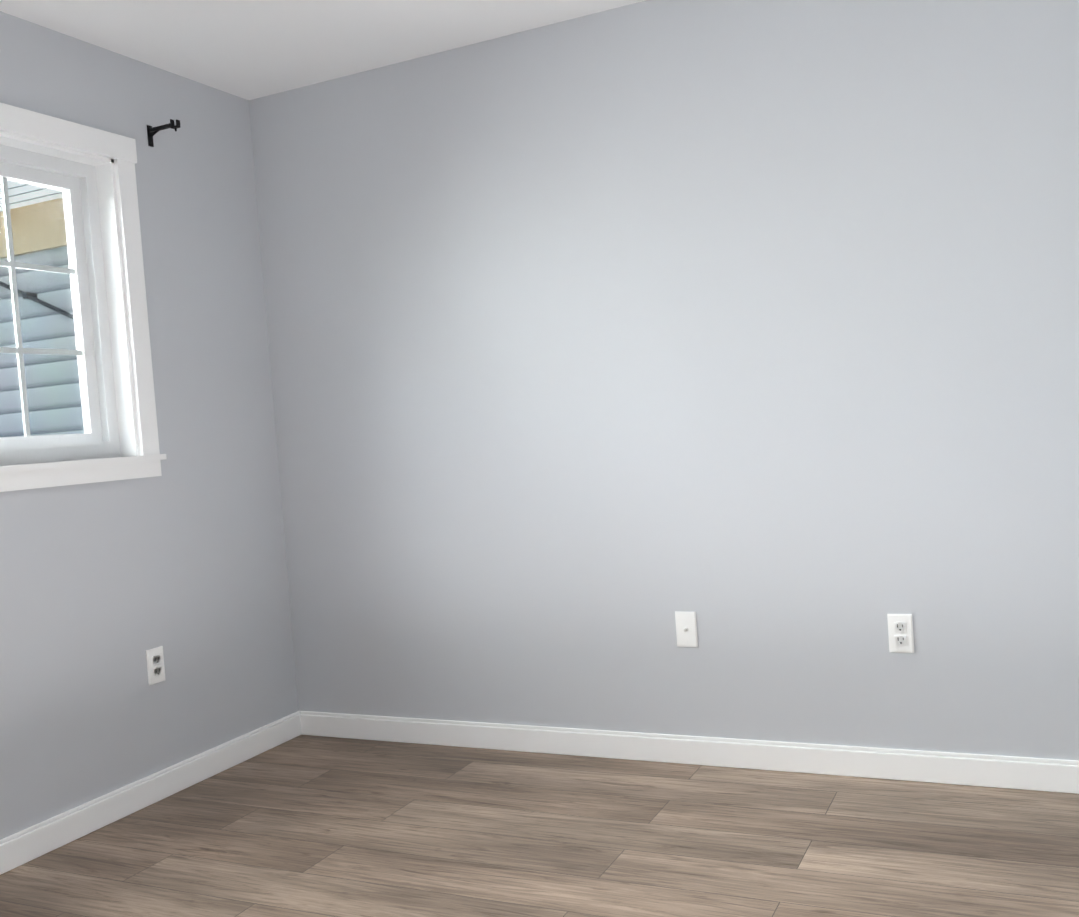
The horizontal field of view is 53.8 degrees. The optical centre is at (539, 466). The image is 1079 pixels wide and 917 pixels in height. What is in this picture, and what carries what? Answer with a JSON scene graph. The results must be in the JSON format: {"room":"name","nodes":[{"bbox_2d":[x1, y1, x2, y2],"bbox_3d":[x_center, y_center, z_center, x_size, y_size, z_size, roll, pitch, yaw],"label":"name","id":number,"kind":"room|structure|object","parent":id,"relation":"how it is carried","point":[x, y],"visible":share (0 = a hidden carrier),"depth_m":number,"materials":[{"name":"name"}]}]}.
{"room":"empty bedroom","nodes":[
{"label":"empty bedroom","id":0,"kind":"room"},
{"bbox_2d":[0,11,298,839],"bbox_3d":[-1.905,-0.044,2.418,0.160,2.440,4.120,-3,2,26],"label":"wall","id":1,"kind":"structure","parent":0,"point":[106,585],"depth_m":3.58,"materials":[{"name":"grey paint"}]},
{"bbox_2d":[0,102,166,491],"bbox_3d":[-1.763,-0.455,2.708,0.185,1.110,1.884,-3,2,26],"label":"window unit","id":2,"kind":"structure","parent":1,"relation":"in","point":[75,182],"depth_m":3.43,"materials":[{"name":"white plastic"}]},
{"bbox_2d":[0,711,301,874],"bbox_3d":[-1.742,1.122,2.426,0.014,0.092,3.800,-3,2,26],"label":"baseboard","id":3,"kind":"structure","parent":1,"relation":"attached to","point":[22,847],"depth_m":3.39,"materials":[{"name":"white paint"}]},
{"bbox_2d":[146,646,165,684],"bbox_3d":[-1.257,0.654,3.493,0.010,0.115,0.070,-3,2,26],"label":"outlet","id":4,"kind":"object","parent":1,"relation":"attached to","point":[155,665],"visible":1,"depth_m":3.49,"materials":[{"name":"white plastic"}]},
{"bbox_2d":[147,119,179,146],"bbox_3d":[-1.255,-1.115,3.558,0.135,0.071,0.022,-3,2,26],"label":"curtain rod bracket","id":5,"kind":"object","parent":1,"relation":"attached to","point":[152,132],"visible":1,"depth_m":3.56,"materials":[{"name":"black metal"}]},
{"bbox_2d":[0,0,645,99],"bbox_3d":[-0.432,-1.418,1.614,3.640,0.150,4.120,-3,2,26],"label":"ceiling","id":6,"kind":"structure","parent":0,"point":[249,49],"depth_m":3.40,"materials":[{"name":"white paint"}]},
{"bbox_2d":[0,735,1078,916],"bbox_3d":[-0.246,1.148,1.715,3.640,0.120,4.120,-3,2,26],"label":"floor","id":7,"kind":"structure","parent":0,"point":[309,826],"depth_m":2.87,"materials":[{"name":"laminate"}]},
{"bbox_2d":[249,0,1078,759],"bbox_3d":[0.511,-0.260,3.448,3.640,2.440,0.160,-3,2,26],"label":"wall","id":8,"kind":"structure","parent":0,"point":[605,346],"depth_m":3.37,"materials":[{"name":"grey paint"}]},
{"bbox_2d":[675,611,697,646],"bbox_3d":[0.471,0.527,3.427,0.070,0.115,0.018,-3,2,26],"label":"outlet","id":9,"kind":"object","parent":8,"relation":"attached to","point":[686,628],"visible":1,"depth_m":3.43,"materials":[{"name":"white plastic"}]},
{"bbox_2d":[300,711,1078,793],"bbox_3d":[0.559,0.916,3.416,3.292,0.092,0.014,-3,2,26],"label":"baseboard","id":10,"kind":"structure","parent":8,"relation":"attached to","point":[1030,773],"depth_m":3.40,"materials":[{"name":"white paint"}]},
{"bbox_2d":[887,614,913,652],"bbox_3d":[1.067,0.495,3.145,0.070,0.115,0.010,-3,2,26],"label":"duplex electrical outlet","id":11,"kind":"object","parent":8,"relation":"attached to","point":[900,632],"visible":1,"depth_m":3.14,"materials":[{"name":"white plastic"}]},
{"label":"outside","id":12,"kind":"structure","parent":0,"visible":0},
{"bbox_3d":[-0.223,3.603,5.327,60.000,0.100,70.000,-3,2,26],"label":"ground","id":13,"kind":"structure","parent":12,"visible":0},
{"bbox_2d":[0,179,83,436],"bbox_3d":[-6.361,0.394,9.301,13.819,6.871,4.834,-3,2,26],"label":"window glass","id":14,"kind":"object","parent":13,"relation":"on","point":[8,378],"depth_m":5.25,"materials":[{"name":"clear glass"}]}
]}

